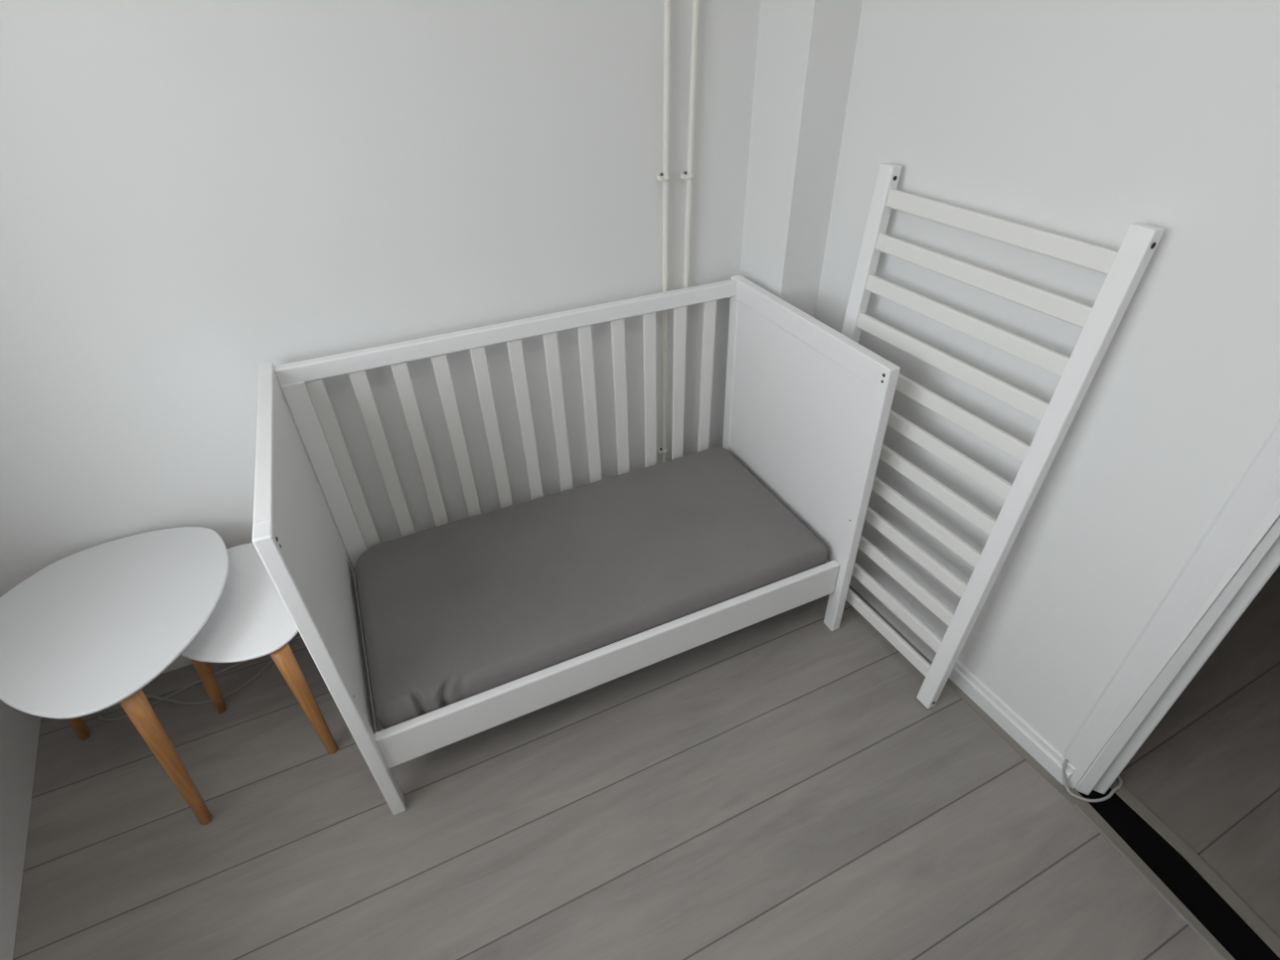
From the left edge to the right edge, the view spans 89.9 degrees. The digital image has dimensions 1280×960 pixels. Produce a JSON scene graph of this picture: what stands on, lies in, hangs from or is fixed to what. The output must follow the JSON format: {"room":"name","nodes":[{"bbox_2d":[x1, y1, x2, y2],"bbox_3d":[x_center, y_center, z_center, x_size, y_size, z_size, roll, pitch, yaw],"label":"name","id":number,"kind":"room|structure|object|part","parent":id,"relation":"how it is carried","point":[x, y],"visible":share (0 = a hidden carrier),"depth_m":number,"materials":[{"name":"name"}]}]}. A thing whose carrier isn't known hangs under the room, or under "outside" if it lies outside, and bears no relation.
{"room":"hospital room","nodes":[
{"label":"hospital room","id":0,"kind":"room"},
{"bbox_2d":[0,699,40,959],"bbox_3d":[-0.830,0.455,-0.176,0.238,2.650,3.455,-22,42,-25],"label":"wall","id":1,"kind":"structure","parent":0,"point":[19,730],"depth_m":1.43,"materials":[{"name":"paint"}]},
{"bbox_2d":[0,0,760,598],"bbox_3d":[0.058,-0.928,1.589,4.300,2.700,0.150,-16,39,-19],"label":"wall","id":2,"kind":"structure","parent":0,"point":[196,196],"depth_m":1.39,"materials":[{"name":"paint"}]},
{"bbox_2d":[160,654,192,673],"bbox_3d":[-0.632,0.308,1.999,2.059,0.058,0.012,-16,39,-19],"label":"baseboard","id":3,"kind":"structure","parent":2,"relation":"attached to","point":[181,661],"depth_m":1.77,"materials":[{"name":"paint"}]},
{"bbox_2d":[656,0,670,463],"bbox_3d":[0.056,-0.888,1.494,0.031,2.550,0.029,-16,39,-19],"label":"pipe","id":4,"kind":"object","parent":2,"relation":"attached to","point":[664,177],"visible":0.88,"depth_m":1.61,"materials":[{"name":"metal"}]},
{"bbox_2d":[679,0,699,378],"bbox_3d":[0.118,-0.906,1.516,0.050,2.550,0.029,-16,39,-19],"label":"pipe","id":5,"kind":"object","parent":2,"relation":"attached to","point":[688,175],"visible":0.52,"depth_m":1.57,"materials":[{"name":"metal"}]},
{"bbox_2d":[12,594,1222,959],"bbox_3d":[-0.095,1.249,0.865,2.603,0.100,3.434,-16,39,-19],"label":"floor","id":6,"kind":"structure","parent":0,"point":[781,786],"depth_m":1.41,"materials":[{"name":"grey wood"}]},
{"bbox_2d":[0,526,228,824],"bbox_3d":[-1.099,0.443,1.499,0.522,0.463,0.473,19,42,25],"label":"side table","id":7,"kind":"object","parent":6,"relation":"on","point":[82,635],"visible":0.93,"depth_m":1.32,"materials":[{"name":"paint"}]},
{"bbox_3d":[-1.368,0.462,1.494,0.103,0.448,0.038,-11,38,-12],"label":"leg","id":8,"kind":"part","parent":7,"relation":"part of","materials":[{"name":"brown wood"}]},
{"bbox_3d":[-0.969,0.577,1.329,0.038,0.448,0.069,25,44,30],"label":"leg","id":9,"kind":"part","parent":7,"relation":"part of","materials":[{"name":"brown wood"}]},
{"bbox_2d":[97,636,301,721],"bbox_3d":[-1.108,0.527,1.761,0.648,0.011,0.143,-20,41,-23],"label":"cable","id":10,"kind":"object","parent":6,"relation":"on","point":[271,661],"visible":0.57,"depth_m":1.71,"materials":[{"name":"grey plastic"}]},
{"bbox_2d":[179,542,337,754],"bbox_3d":[-0.924,0.430,1.579,0.353,0.380,0.421,-16,39,-19],"label":"side table","id":11,"kind":"object","parent":6,"relation":"on","point":[249,620],"visible":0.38,"depth_m":1.43,"materials":[{"name":"paint"}]},
{"bbox_3d":[-1.061,0.453,1.565,0.088,0.365,0.038,0,37,2],"label":"leg","id":12,"kind":"part","parent":11,"relation":"part of","materials":[{"name":"brown wood"}]},
{"bbox_3d":[-0.769,0.511,1.480,0.039,0.365,0.058,-16,39,-19],"label":"leg","id":13,"kind":"part","parent":11,"relation":"part of","materials":[{"name":"brown wood"}]},
{"bbox_2d":[252,274,900,814],"bbox_3d":[-0.131,0.087,1.629,1.245,0.837,0.637,-16,39,-19],"label":"crib","id":14,"kind":"object","parent":6,"relation":"on","point":[807,405],"visible":0.72,"depth_m":1.59,"materials":[{"name":"white paint"}]},
{"bbox_3d":[-0.691,-0.062,1.199,0.028,0.058,0.561,-16,39,-19],"label":"rail","id":15,"kind":"part","parent":14,"relation":"part of","materials":[{"name":"white paint"}]},
{"bbox_3d":[-0.808,0.087,1.651,0.028,0.837,0.040,-16,39,-19],"label":"leg","id":16,"kind":"part","parent":14,"relation":"part of","materials":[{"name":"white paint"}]},
{"bbox_3d":[-0.686,0.184,1.384,0.021,0.567,0.565,-16,39,-19],"label":"panel","id":17,"kind":"part","parent":14,"relation":"part of","materials":[{"name":"white paint"}]},
{"bbox_3d":[-0.560,0.410,1.215,0.028,0.837,0.040,-16,39,-19],"label":"leg","id":18,"kind":"part","parent":14,"relation":"part of","materials":[{"name":"white paint"}]},
{"bbox_3d":[-0.680,0.435,1.573,0.028,0.070,0.561,-16,39,-19],"label":"rail","id":19,"kind":"part","parent":14,"relation":"part of","materials":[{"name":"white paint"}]},
{"bbox_3d":[-0.271,-0.385,1.613,1.175,0.042,0.027,-16,39,-19],"label":"rail","id":20,"kind":"part","parent":14,"relation":"part of","materials":[{"name":"white paint"}]},
{"bbox_2d":[354,447,827,729],"bbox_3d":[-0.135,0.215,1.731,1.158,0.097,0.560,-16,39,-19],"label":"mattress","id":21,"kind":"object","parent":14,"relation":"on","point":[452,612],"visible":0.96,"depth_m":1.63,"materials":[{"name":"grey fabric"}]},
{"bbox_3d":[-0.010,0.417,1.549,1.183,0.110,0.022,-16,39,-19],"label":"rail","id":22,"kind":"part","parent":14,"relation":"part of","materials":[{"name":"white paint"}]},
{"bbox_3d":[0.291,-0.233,2.041,0.044,0.837,0.040,-16,39,-19],"label":"leg","id":23,"kind":"part","parent":14,"relation":"part of","materials":[{"name":"white paint"}]},
{"bbox_3d":[0.412,-0.136,1.774,0.032,0.567,0.565,-16,39,-19],"label":"panel","id":24,"kind":"part","parent":14,"relation":"part of","materials":[{"name":"white paint"}]},
{"bbox_3d":[0.401,-0.381,1.586,0.028,0.058,0.561,-16,39,-19],"label":"rail","id":25,"kind":"part","parent":14,"relation":"part of","materials":[{"name":"white paint"}]},
{"bbox_3d":[0.539,0.090,1.605,0.044,0.837,0.040,-16,39,-19],"label":"leg","id":26,"kind":"part","parent":14,"relation":"part of","materials":[{"name":"white paint"}]},
{"bbox_2d":[840,162,1164,708],"bbox_3d":[0.638,-0.054,1.517,0.118,1.167,0.598,-18,40,-21],"label":"guard","id":27,"kind":"object","parent":6,"relation":"on","point":[1124,268],"visible":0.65,"depth_m":1.35,"materials":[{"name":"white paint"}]},
{"bbox_3d":[0.516,-0.198,1.711,0.124,1.167,0.043,-25,43,-28],"label":"rail","id":28,"kind":"part","parent":27,"relation":"part of","materials":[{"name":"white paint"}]},
{"bbox_3d":[0.761,0.089,1.323,0.124,1.167,0.043,-25,43,-28],"label":"rail","id":29,"kind":"part","parent":27,"relation":"part of","materials":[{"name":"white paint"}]},
{"bbox_2d":[740,0,862,318],"bbox_3d":[0.404,-0.936,1.547,0.192,2.550,0.230,-16,39,-19],"label":"wall column","id":30,"kind":"structure","parent":0,"point":[805,52],"depth_m":1.53,"materials":[{"name":"paint"}]},
{"bbox_2d":[814,0,1279,789],"bbox_3d":[1.111,-0.111,0.512,0.143,2.650,3.284,-16,39,-19],"label":"wall","id":31,"kind":"structure","parent":0,"point":[1083,120],"depth_m":1.16,"materials":[{"name":"paint"}]},
{"bbox_2d":[848,585,1067,794],"bbox_3d":[0.729,0.430,1.849,0.024,0.012,1.072,-18,40,-20],"label":"trim","id":32,"kind":"structure","parent":31,"relation":"attached to","point":[1057,785],"depth_m":1.60,"materials":[{"name":"grey wood"}]},
{"bbox_2d":[849,574,1076,785],"bbox_3d":[0.737,0.395,1.836,0.014,0.064,1.058,-18,40,-21],"label":"baseboard","id":33,"kind":"structure","parent":31,"relation":"attached to","point":[1042,751],"depth_m":1.60,"materials":[{"name":"paint"}]},
{"bbox_2d":[1062,418,1279,795],"bbox_3d":[0.978,-0.145,0.887,0.066,2.060,0.159,-16,39,-19],"label":"trim","id":34,"kind":"structure","parent":31,"relation":"attached to","point":[1257,490],"depth_m":1.16,"materials":[{"name":"paint"}]},
{"bbox_2d":[1062,788,1235,959],"bbox_3d":[1.152,0.979,1.107,0.036,0.012,0.963,-14,39,-16],"label":"trim","id":35,"kind":"structure","parent":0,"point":[1084,806],"depth_m":1.34,"materials":[{"name":"grey wood"}]},
{"bbox_2d":[1077,788,1279,959],"bbox_3d":[1.203,0.971,1.130,0.092,0.016,0.968,-14,39,-16],"label":"threshold","id":36,"kind":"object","parent":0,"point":[1196,893],"depth_m":1.31,"materials":[{"name":"black"}]},
{"bbox_2d":[1109,780,1279,958],"bbox_3d":[1.251,0.950,1.142,0.040,0.013,0.964,-14,39,-16],"label":"trim","id":37,"kind":"structure","parent":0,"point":[1236,903],"depth_m":1.32,"materials":[{"name":"grey wood"}]},
{"bbox_2d":[1115,565,1279,938],"bbox_3d":[1.928,0.660,1.584,1.745,0.099,3.434,-16,39,-19],"label":"floor","id":38,"kind":"structure","parent":0,"point":[1208,770],"depth_m":1.51,"materials":[{"name":"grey wood"}]},
{"bbox_2d":[1062,759,1122,801],"bbox_3d":[1.024,0.650,1.480,0.148,0.072,0.152,-16,39,-19],"label":"cable","id":39,"kind":"object","parent":38,"relation":"on","point":[1120,783],"visible":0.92,"depth_m":1.45,"materials":[{"name":"white plastic"}]}
]}

